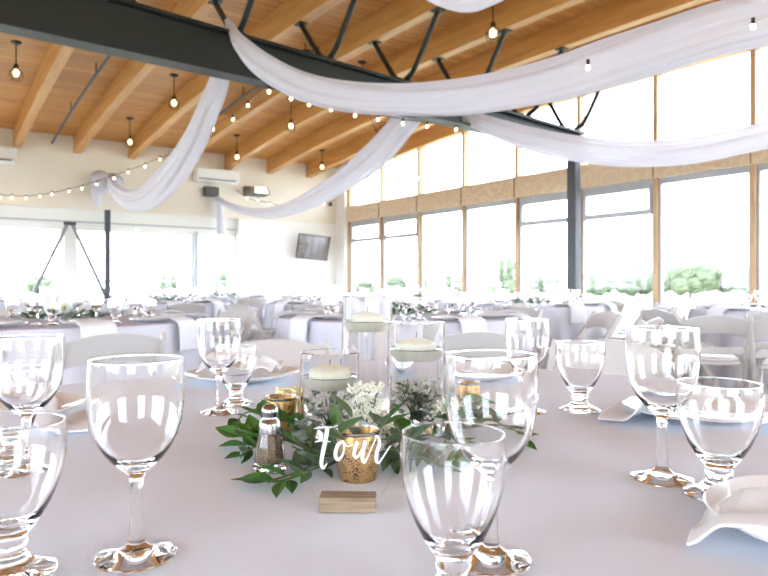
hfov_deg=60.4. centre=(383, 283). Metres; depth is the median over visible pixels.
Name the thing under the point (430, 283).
tree
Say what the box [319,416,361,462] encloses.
leafy sprig
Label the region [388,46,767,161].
rafter
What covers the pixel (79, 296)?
wine glass
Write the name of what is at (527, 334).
wine glass
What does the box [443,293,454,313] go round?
wine glass
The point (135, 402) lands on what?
wine glass
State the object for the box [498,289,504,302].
wine glass
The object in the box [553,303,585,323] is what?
folded napkin
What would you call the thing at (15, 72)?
pendant lamp
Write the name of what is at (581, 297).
water goblet
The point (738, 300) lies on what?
water goblet
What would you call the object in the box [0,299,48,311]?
tablecloth
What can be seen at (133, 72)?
rafter
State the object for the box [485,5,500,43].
pendant lamp
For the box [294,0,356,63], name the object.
brace
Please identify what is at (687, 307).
folded napkin
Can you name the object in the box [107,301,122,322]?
water goblet
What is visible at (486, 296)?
water goblet
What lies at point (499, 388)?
wine glass
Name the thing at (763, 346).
folding chair
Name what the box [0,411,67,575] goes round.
water goblet
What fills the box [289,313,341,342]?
folded napkin
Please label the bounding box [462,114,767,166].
fabric drape
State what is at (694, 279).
tree
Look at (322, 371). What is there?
vase
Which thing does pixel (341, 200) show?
wall
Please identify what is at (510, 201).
window
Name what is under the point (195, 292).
wine glass
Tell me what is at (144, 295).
wine glass
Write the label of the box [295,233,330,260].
television
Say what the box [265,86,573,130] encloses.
string lights
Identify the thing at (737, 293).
wine glass
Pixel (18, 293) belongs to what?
water goblet
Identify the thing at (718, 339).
tablecloth
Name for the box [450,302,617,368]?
tablecloth
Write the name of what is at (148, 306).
water goblet
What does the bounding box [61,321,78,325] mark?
dinner plate
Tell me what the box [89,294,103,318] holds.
wine glass
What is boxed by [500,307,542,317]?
folded napkin
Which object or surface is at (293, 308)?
folding chair
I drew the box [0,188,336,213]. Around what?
trim
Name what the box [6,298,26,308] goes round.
folded napkin
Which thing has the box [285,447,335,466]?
leafy sprig
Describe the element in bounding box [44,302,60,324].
water goblet
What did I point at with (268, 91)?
string lights
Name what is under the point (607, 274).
tree
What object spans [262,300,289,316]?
folded napkin
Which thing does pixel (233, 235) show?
window
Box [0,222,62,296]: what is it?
window
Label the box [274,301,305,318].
folded napkin
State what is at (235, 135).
pendant lamp
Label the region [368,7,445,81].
brace
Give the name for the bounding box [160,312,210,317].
folded napkin
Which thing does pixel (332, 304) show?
water goblet
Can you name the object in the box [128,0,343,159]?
rafter
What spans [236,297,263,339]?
folding chair
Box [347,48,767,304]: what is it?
wall window
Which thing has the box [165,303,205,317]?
folding chair
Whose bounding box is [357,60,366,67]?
pendant lamp
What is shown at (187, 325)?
folded napkin
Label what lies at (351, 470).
votive holder
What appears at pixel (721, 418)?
water goblet
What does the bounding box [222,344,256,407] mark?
water goblet
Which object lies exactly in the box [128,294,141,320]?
wine glass
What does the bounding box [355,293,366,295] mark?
wine glass
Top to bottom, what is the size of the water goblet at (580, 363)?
0.128 m
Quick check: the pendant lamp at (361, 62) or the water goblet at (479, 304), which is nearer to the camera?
the water goblet at (479, 304)
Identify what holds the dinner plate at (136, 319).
on the tablecloth at (192, 360)
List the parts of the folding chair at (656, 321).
leg, rail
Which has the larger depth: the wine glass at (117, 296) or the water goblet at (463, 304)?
the wine glass at (117, 296)
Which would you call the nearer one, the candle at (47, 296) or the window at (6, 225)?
the candle at (47, 296)
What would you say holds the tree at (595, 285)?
on the ground
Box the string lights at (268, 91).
[0,85,270,198]
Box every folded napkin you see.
[0,320,22,323]
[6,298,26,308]
[42,396,88,432]
[69,318,116,337]
[89,309,126,313]
[122,301,129,309]
[133,316,196,351]
[138,310,184,312]
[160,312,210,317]
[163,300,182,305]
[193,300,223,316]
[196,356,283,372]
[231,295,244,302]
[250,295,270,306]
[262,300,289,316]
[270,311,318,338]
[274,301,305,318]
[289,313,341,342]
[294,308,324,310]
[392,315,399,320]
[435,314,486,332]
[450,308,486,311]
[478,312,530,317]
[482,310,528,315]
[511,303,530,307]
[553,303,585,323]
[581,302,616,311]
[583,301,614,304]
[598,400,647,421]
[684,305,724,315]
[686,487,767,545]
[695,303,734,307]
[706,306,752,315]
[741,303,767,306]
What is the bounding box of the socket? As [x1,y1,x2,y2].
[490,21,496,28]
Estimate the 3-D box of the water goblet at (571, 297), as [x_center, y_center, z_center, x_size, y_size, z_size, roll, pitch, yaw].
[2.031,0.170,7.154,0.089,0.127,0.089,0,0,-17]
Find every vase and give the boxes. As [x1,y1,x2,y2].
[58,300,73,320]
[61,294,75,318]
[300,349,358,439]
[342,296,391,414]
[387,321,444,425]
[520,285,528,302]
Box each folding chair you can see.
[0,309,33,315]
[60,332,166,384]
[76,304,107,313]
[125,308,164,313]
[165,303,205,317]
[214,309,256,342]
[224,303,275,341]
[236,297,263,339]
[241,339,329,365]
[244,298,266,339]
[281,294,291,298]
[291,305,320,310]
[305,306,341,311]
[431,306,447,310]
[445,331,506,354]
[489,307,539,368]
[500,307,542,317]
[546,311,623,354]
[546,339,627,375]
[597,300,627,327]
[610,307,670,339]
[620,302,672,331]
[623,305,678,334]
[638,317,663,324]
[639,309,713,376]
[681,315,753,378]
[743,313,767,380]
[749,317,767,382]
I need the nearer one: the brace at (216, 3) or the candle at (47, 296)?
the candle at (47, 296)
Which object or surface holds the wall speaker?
attached to the wall at (41, 165)
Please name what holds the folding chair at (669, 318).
on the floor
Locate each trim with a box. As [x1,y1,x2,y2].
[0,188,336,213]
[0,217,236,229]
[194,232,197,286]
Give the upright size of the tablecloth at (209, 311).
0.725 m
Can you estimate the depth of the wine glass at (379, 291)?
8.14 m
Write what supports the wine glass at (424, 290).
on the tablecloth at (441, 303)
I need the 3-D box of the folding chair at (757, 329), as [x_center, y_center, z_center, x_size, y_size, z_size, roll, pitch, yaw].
[2.665,0.601,4.334,0.434,0.782,0.550,0,0,34]
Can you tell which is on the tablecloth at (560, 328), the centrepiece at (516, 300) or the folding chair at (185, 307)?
the centrepiece at (516, 300)
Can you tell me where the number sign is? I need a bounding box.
[290,395,399,512]
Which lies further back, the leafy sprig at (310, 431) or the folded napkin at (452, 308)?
the folded napkin at (452, 308)
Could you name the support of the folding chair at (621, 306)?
on the floor
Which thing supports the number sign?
on the tablecloth at (573, 503)
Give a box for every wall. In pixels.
[0,128,335,313]
[336,164,355,295]
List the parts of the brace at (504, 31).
plate, arm, arm, plate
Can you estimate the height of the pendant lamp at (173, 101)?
0.486 m
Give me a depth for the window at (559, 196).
10.48 m
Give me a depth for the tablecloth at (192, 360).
3.83 m
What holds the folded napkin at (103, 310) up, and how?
on the dinner plate at (102, 313)
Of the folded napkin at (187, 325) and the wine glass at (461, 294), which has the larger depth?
the wine glass at (461, 294)
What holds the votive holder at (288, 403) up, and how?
on the tablecloth at (573, 503)
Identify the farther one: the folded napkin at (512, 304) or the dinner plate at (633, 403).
the folded napkin at (512, 304)
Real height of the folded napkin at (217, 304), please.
0.208 m
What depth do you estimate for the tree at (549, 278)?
78.24 m
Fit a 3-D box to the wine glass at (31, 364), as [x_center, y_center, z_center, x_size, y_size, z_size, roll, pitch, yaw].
[-0.440,0.149,0.814,0.084,0.171,0.084,0,0,-28]
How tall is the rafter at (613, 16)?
0.758 m
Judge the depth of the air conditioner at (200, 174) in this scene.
13.20 m
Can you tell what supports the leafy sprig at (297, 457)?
on the tablecloth at (573, 503)
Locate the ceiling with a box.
[0,0,720,167]
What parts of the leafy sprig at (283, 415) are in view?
stem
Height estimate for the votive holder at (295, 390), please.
0.067 m
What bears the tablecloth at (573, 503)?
on the banquet table
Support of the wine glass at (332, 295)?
on the tablecloth at (318, 330)
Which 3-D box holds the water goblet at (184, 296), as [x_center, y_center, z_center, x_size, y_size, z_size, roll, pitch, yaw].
[-2.487,0.170,8.233,0.089,0.127,0.089,0,0,-29]
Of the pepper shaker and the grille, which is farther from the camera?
the grille
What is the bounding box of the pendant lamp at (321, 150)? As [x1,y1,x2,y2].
[319,149,324,171]
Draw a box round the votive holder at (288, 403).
[264,393,297,437]
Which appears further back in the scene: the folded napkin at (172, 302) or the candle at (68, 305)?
the folded napkin at (172, 302)
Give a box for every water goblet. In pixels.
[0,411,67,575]
[5,299,18,317]
[14,291,21,298]
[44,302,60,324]
[59,298,71,315]
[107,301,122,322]
[142,300,155,315]
[152,293,158,302]
[181,293,187,302]
[199,292,205,299]
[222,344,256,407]
[295,293,301,300]
[306,292,311,301]
[315,293,321,301]
[321,298,329,313]
[326,299,338,312]
[400,421,506,575]
[414,300,426,319]
[424,297,433,312]
[457,299,469,314]
[474,298,484,313]
[482,293,489,301]
[490,293,496,301]
[506,294,514,305]
[539,294,547,305]
[555,340,604,414]
[567,294,575,302]
[578,293,584,302]
[675,376,764,501]
[725,295,734,306]
[733,296,743,306]
[743,295,751,306]
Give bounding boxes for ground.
[0,287,767,331]
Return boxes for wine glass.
[0,333,64,411]
[7,289,12,298]
[22,293,34,317]
[29,295,44,324]
[72,293,83,315]
[86,353,184,573]
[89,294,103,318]
[113,293,125,316]
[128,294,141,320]
[136,293,147,315]
[145,289,152,297]
[167,289,171,297]
[172,289,178,300]
[187,289,191,300]
[192,289,198,299]
[196,318,240,416]
[297,289,303,300]
[312,289,318,303]
[330,293,340,313]
[332,292,342,313]
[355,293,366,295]
[376,289,382,295]
[400,293,411,318]
[422,288,426,297]
[431,292,441,312]
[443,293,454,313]
[444,348,538,575]
[459,292,468,314]
[465,293,475,314]
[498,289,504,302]
[502,290,508,304]
[505,318,548,414]
[531,290,537,305]
[549,289,555,302]
[572,290,578,302]
[625,325,700,487]
[735,291,744,297]
[754,290,763,307]
[760,291,767,310]
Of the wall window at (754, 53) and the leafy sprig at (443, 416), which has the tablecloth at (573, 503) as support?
the leafy sprig at (443, 416)
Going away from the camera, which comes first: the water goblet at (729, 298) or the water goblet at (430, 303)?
the water goblet at (430, 303)
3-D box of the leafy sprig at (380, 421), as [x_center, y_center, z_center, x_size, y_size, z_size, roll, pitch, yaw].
[-0.015,0.187,0.874,0.057,0.090,0.314,0,0,-8]
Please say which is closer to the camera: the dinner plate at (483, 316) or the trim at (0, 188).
the dinner plate at (483, 316)
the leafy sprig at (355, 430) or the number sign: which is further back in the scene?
the leafy sprig at (355, 430)
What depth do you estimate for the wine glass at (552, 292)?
7.94 m
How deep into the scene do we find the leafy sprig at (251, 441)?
0.88 m
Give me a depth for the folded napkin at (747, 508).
0.58 m
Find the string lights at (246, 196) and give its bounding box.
[236,190,333,204]
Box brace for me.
[32,222,104,297]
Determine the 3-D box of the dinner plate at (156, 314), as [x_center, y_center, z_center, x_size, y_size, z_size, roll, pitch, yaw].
[-1.451,0.223,4.534,0.270,0.022,0.270,0,0,-20]
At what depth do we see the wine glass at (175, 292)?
8.18 m
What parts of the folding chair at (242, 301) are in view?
rail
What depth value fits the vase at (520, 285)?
7.56 m
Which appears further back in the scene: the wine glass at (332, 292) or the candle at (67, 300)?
the wine glass at (332, 292)
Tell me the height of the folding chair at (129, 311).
0.782 m
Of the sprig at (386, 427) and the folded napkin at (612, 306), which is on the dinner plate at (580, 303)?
the folded napkin at (612, 306)
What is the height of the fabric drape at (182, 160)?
1.031 m
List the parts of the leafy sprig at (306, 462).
stem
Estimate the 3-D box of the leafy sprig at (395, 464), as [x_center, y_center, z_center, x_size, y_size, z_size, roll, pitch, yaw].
[0.015,0.196,0.860,0.072,0.075,0.089,0,0,-35]
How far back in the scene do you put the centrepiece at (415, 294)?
10.75 m
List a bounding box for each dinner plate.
[0,321,27,326]
[0,402,41,412]
[48,392,85,412]
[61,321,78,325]
[83,312,109,314]
[129,318,169,321]
[133,312,170,315]
[152,314,190,316]
[185,366,298,383]
[288,302,306,303]
[289,312,324,314]
[314,316,341,318]
[432,316,457,320]
[447,310,475,312]
[473,314,510,317]
[580,303,599,305]
[623,396,767,424]
[703,474,767,541]
[727,308,755,310]
[744,304,767,306]
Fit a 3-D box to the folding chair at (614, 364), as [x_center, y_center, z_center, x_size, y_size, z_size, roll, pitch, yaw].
[0.722,0.601,2.276,0.434,0.782,0.550,0,0,32]
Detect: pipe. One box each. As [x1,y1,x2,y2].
[51,55,110,143]
[219,43,318,115]
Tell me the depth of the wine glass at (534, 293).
7.06 m
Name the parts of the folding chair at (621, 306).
rail, leg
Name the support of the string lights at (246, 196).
hanging from the fabric drape at (387, 142)
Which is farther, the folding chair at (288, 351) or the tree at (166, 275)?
the tree at (166, 275)
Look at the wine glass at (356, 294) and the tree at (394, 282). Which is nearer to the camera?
the wine glass at (356, 294)
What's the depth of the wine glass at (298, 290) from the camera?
8.08 m
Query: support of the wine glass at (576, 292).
on the tablecloth at (560, 328)
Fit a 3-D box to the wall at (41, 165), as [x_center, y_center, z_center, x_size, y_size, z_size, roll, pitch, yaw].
[-6.898,-0.945,11.109,14.650,3.850,0.300,0,0,-35]
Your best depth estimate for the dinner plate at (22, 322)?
3.56 m
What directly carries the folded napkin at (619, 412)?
on the dinner plate at (633, 403)
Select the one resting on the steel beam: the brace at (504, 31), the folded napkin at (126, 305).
the brace at (504, 31)
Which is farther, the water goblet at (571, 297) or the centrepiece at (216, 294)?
the centrepiece at (216, 294)
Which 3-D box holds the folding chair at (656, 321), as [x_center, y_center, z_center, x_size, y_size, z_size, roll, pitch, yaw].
[1.501,0.601,4.289,0.550,0.782,0.434,0,0,35]
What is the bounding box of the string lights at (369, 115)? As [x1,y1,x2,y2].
[369,115,438,185]
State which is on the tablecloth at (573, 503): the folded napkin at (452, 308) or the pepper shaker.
the pepper shaker
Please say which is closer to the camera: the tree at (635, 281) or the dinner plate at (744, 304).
the dinner plate at (744, 304)
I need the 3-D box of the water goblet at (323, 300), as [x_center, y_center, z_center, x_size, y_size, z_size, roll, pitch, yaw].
[-0.428,0.170,4.972,0.089,0.127,0.089,0,0,28]
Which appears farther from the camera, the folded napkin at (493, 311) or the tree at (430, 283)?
the tree at (430, 283)
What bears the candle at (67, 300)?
in the vase at (75, 294)
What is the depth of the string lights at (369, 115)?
9.87 m
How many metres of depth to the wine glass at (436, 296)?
5.29 m
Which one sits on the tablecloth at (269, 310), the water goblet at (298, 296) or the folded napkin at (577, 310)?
the water goblet at (298, 296)
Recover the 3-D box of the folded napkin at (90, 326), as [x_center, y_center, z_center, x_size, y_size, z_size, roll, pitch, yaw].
[-1.630,0.303,3.673,0.188,0.208,0.341,0,0,-38]
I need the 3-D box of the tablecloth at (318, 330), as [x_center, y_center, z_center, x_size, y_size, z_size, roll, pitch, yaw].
[0.136,0.598,4.906,1.978,0.725,1.975,0,0,-18]
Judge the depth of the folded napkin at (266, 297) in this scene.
11.79 m
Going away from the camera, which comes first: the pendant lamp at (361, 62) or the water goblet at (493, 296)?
the water goblet at (493, 296)
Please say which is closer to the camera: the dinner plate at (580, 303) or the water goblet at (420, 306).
the water goblet at (420, 306)
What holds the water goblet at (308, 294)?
on the tablecloth at (269, 310)
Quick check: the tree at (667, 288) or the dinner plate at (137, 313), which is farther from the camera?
the tree at (667, 288)
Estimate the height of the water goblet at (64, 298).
0.127 m
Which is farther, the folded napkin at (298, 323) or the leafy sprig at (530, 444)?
the folded napkin at (298, 323)
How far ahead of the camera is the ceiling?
9.42 m
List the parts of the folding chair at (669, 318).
leg, rail, leg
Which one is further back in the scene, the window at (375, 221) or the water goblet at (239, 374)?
the window at (375, 221)
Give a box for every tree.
[23,276,56,293]
[146,270,182,292]
[209,270,231,291]
[356,279,377,293]
[377,275,413,291]
[414,276,441,291]
[435,271,469,295]
[483,255,514,299]
[523,267,566,293]
[586,274,606,297]
[594,267,623,293]
[611,266,651,297]
[647,269,671,292]
[664,260,715,297]
[704,264,738,293]
[720,267,767,294]
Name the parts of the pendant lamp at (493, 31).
rod, bulb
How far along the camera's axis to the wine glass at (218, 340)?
1.17 m
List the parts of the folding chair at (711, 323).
leg, rail, seat, leg, leg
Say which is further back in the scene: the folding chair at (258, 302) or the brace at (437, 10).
the folding chair at (258, 302)
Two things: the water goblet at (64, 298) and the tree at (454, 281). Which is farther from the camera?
the tree at (454, 281)
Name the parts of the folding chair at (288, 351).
leg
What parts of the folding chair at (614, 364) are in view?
leg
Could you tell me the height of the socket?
0.060 m
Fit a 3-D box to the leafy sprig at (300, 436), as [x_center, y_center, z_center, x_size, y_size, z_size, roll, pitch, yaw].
[-0.102,0.201,0.823,0.026,0.062,0.145,0,0,4]
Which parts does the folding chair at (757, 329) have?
leg, leg, rail, seat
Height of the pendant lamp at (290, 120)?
0.535 m
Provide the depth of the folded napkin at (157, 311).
4.96 m
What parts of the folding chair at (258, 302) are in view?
rail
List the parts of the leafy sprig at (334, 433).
stem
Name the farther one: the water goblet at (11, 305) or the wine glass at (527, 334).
the water goblet at (11, 305)
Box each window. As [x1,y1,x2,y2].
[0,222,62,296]
[75,226,134,296]
[137,229,193,295]
[198,232,235,294]
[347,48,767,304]
[351,218,379,295]
[383,213,416,289]
[421,206,461,294]
[466,199,514,291]
[519,191,566,301]
[582,179,652,334]
[659,165,749,303]
[757,163,767,302]
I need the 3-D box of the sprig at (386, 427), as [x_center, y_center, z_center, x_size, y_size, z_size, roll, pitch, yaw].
[0.012,0.204,0.897,0.052,0.056,0.029,0,0,-31]
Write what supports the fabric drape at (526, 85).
hanging from the steel beam
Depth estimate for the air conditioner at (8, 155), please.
11.10 m
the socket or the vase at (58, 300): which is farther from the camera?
the socket
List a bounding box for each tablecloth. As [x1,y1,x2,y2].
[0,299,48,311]
[0,314,202,384]
[25,365,767,575]
[103,300,231,317]
[174,296,274,338]
[262,301,396,338]
[275,311,520,348]
[423,297,458,308]
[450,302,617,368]
[687,307,767,393]
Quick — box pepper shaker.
[252,404,287,474]
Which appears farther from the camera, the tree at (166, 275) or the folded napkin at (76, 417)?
the tree at (166, 275)
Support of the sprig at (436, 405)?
on the tablecloth at (573, 503)
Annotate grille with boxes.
[206,187,217,195]
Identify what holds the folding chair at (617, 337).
on the floor
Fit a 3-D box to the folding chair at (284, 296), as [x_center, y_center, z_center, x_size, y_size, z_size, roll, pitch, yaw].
[-2.045,0.601,13.156,0.434,0.782,0.550,0,0,43]
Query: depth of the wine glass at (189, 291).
9.00 m
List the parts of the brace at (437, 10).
plate, arm, arm, plate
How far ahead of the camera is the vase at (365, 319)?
1.18 m
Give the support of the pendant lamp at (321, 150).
hanging from the ceiling
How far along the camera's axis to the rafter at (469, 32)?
7.96 m
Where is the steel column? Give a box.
[567,160,579,299]
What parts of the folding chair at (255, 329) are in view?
rail, leg, seat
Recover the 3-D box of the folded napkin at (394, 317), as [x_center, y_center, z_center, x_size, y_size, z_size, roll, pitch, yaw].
[-0.003,0.303,4.122,0.188,0.208,0.341,0,0,10]
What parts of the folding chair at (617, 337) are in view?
leg, rail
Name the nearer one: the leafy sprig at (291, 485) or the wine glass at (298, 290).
the leafy sprig at (291, 485)
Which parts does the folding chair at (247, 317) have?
leg, rail, leg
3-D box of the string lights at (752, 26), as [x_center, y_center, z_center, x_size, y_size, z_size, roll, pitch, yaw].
[1.901,-1.619,4.376,1.707,0.294,0.054,0,0,21]
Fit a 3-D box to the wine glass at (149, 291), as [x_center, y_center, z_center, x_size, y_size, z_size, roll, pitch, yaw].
[-2.881,0.149,8.091,0.083,0.170,0.083,0,0,7]
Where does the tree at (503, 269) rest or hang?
on the ground
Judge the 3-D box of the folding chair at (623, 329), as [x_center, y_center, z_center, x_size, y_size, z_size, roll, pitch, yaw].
[2.990,0.601,7.588,0.550,0.782,0.434,0,0,1]
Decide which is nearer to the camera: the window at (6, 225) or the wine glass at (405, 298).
the wine glass at (405, 298)
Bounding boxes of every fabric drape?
[90,77,228,211]
[214,116,420,233]
[225,0,767,115]
[427,0,502,12]
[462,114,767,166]
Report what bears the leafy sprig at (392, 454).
on the tablecloth at (573, 503)
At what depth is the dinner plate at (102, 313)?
4.92 m
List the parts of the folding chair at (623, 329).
rail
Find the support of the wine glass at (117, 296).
on the tablecloth at (192, 360)
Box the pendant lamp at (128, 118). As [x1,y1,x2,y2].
[125,117,134,147]
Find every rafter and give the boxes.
[13,43,74,147]
[73,0,223,153]
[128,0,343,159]
[205,0,444,148]
[224,0,585,169]
[267,0,708,173]
[306,122,433,177]
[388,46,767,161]
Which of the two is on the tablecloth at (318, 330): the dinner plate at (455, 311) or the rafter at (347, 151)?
the dinner plate at (455, 311)
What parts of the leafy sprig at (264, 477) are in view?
stem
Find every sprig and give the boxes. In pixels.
[215,423,303,440]
[218,397,301,463]
[224,435,256,458]
[227,400,303,425]
[230,458,319,482]
[240,466,320,497]
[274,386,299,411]
[282,422,335,460]
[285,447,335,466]
[291,430,310,443]
[291,436,337,477]
[293,417,308,429]
[303,391,352,449]
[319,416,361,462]
[346,380,384,426]
[348,427,360,433]
[355,412,409,431]
[377,412,409,447]
[379,401,405,474]
[380,433,400,460]
[383,418,430,442]
[419,408,447,420]
[431,398,445,420]
[527,440,536,449]
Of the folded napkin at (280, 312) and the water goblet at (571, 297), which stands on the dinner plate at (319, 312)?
the folded napkin at (280, 312)
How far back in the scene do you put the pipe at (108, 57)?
9.48 m
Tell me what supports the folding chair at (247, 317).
on the floor
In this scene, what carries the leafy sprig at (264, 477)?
on the tablecloth at (573, 503)
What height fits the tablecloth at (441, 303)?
0.725 m
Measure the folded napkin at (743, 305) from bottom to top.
0.208 m
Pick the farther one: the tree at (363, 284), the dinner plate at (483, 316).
the tree at (363, 284)
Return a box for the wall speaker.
[202,186,218,212]
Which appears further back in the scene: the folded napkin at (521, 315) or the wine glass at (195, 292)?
the wine glass at (195, 292)
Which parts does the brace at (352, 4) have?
plate, arm, arm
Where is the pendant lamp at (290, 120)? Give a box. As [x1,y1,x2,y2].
[286,97,295,130]
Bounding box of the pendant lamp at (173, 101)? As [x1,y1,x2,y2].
[168,74,179,109]
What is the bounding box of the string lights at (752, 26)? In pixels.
[542,17,766,71]
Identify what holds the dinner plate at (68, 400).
on the tablecloth at (573, 503)
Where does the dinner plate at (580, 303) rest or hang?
on the tablecloth at (560, 328)
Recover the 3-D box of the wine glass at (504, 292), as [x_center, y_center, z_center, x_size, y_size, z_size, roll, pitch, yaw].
[1.332,0.149,7.229,0.083,0.170,0.083,0,0,-35]
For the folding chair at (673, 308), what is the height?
0.782 m
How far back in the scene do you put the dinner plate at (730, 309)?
5.73 m
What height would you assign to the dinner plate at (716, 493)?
0.022 m
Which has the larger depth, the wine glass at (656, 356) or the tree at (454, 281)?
the tree at (454, 281)
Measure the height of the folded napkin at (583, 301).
0.208 m
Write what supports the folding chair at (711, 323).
on the floor
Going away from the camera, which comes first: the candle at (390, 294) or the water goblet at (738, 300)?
the candle at (390, 294)
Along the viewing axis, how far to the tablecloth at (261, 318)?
11.63 m
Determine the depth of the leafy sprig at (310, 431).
0.87 m
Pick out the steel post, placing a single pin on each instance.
(107, 213)
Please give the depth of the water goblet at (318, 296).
7.75 m
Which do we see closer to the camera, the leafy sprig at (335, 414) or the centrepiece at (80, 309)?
the leafy sprig at (335, 414)
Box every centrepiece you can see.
[9,294,100,319]
[148,289,179,301]
[212,287,238,295]
[384,295,435,314]
[412,287,428,297]
[512,288,553,303]
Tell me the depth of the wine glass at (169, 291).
9.08 m
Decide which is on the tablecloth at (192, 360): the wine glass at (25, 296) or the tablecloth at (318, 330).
the wine glass at (25, 296)
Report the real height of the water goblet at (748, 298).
0.127 m
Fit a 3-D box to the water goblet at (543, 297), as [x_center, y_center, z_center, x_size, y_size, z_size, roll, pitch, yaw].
[1.702,0.170,7.034,0.089,0.127,0.089,0,0,19]
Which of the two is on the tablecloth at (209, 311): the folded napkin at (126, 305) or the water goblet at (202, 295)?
the water goblet at (202, 295)
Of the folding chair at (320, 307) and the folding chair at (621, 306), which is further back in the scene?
the folding chair at (621, 306)
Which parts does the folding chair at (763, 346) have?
leg, rail, leg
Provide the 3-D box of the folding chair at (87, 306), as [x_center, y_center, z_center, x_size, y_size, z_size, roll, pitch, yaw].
[-3.080,0.601,7.301,0.434,0.782,0.550,0,0,7]
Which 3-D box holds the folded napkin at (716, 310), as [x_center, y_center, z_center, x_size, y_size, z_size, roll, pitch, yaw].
[3.025,0.303,5.774,0.341,0.208,0.188,0,0,-17]
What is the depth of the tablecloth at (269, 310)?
7.82 m
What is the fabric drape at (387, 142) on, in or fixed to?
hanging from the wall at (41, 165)
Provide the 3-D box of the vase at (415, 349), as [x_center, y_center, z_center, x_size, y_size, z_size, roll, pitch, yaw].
[0.051,0.148,1.060,0.092,0.173,0.092,0,0,-35]
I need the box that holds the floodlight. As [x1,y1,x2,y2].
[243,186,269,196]
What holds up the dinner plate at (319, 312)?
on the tablecloth at (318, 330)
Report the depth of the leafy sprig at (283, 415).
0.99 m
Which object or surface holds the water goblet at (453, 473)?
on the tablecloth at (573, 503)
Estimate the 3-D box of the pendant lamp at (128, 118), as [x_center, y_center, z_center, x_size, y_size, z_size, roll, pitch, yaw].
[-4.284,-2.553,11.130,0.163,0.493,0.142,0,0,-35]
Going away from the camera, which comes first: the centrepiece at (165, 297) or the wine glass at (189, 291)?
the centrepiece at (165, 297)
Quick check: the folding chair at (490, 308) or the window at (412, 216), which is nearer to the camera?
the folding chair at (490, 308)
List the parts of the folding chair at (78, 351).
leg, rail, leg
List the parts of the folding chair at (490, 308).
rail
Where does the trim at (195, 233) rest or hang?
attached to the wall at (41, 165)
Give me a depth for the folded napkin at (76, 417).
1.12 m
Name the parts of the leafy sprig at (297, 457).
stem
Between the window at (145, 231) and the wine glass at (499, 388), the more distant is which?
the window at (145, 231)
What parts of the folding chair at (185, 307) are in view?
leg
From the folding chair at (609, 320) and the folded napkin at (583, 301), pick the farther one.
the folded napkin at (583, 301)
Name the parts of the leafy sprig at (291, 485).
stem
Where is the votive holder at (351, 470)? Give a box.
[337,425,379,483]
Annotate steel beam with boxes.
[0,0,584,135]
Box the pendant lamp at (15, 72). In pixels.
[9,40,22,80]
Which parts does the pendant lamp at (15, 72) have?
bulb, rod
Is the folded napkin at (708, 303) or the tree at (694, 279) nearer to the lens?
the folded napkin at (708, 303)
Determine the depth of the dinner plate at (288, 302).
7.70 m
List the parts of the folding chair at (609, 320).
leg, rail, leg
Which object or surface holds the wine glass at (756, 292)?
on the tablecloth at (718, 339)
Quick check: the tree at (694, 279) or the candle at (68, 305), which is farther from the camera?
the tree at (694, 279)
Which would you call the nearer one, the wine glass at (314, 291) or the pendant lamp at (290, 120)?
the wine glass at (314, 291)
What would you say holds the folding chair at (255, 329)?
on the floor
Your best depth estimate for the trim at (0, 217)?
12.26 m
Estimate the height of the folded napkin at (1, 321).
0.208 m
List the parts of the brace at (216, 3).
plate, arm, arm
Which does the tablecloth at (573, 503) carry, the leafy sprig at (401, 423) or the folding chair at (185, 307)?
the leafy sprig at (401, 423)
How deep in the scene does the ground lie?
65.09 m
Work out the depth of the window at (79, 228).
12.46 m
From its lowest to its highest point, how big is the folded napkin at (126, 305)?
0.208 m
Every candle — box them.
[42,294,52,298]
[61,303,70,307]
[63,298,73,302]
[388,293,396,296]
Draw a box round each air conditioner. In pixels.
[0,146,16,164]
[193,167,238,184]
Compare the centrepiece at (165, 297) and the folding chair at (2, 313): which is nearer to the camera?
the folding chair at (2, 313)
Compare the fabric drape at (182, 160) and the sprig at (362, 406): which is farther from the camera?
the fabric drape at (182, 160)
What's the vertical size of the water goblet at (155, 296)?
0.127 m
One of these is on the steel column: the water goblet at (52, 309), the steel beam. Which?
the steel beam
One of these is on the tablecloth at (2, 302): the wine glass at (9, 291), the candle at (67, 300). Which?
the wine glass at (9, 291)
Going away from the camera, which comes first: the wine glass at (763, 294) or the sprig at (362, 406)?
the sprig at (362, 406)
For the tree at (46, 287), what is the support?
on the ground
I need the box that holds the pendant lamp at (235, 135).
[233,134,240,161]
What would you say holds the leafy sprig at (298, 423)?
on the tablecloth at (573, 503)
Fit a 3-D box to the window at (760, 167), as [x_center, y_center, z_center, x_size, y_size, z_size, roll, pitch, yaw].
[4.701,-1.019,7.190,0.060,3.499,1.190,0,0,-35]
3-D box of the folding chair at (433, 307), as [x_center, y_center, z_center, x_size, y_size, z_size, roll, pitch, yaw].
[0.360,0.601,6.189,0.434,0.782,0.550,0,0,10]
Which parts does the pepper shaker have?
glass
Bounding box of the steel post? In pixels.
[104,210,110,298]
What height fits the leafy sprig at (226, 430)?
0.039 m
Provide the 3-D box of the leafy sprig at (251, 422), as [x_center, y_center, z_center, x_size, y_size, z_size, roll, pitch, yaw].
[-0.184,0.205,0.958,0.126,0.056,0.175,0,0,-35]
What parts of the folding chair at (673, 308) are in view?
rail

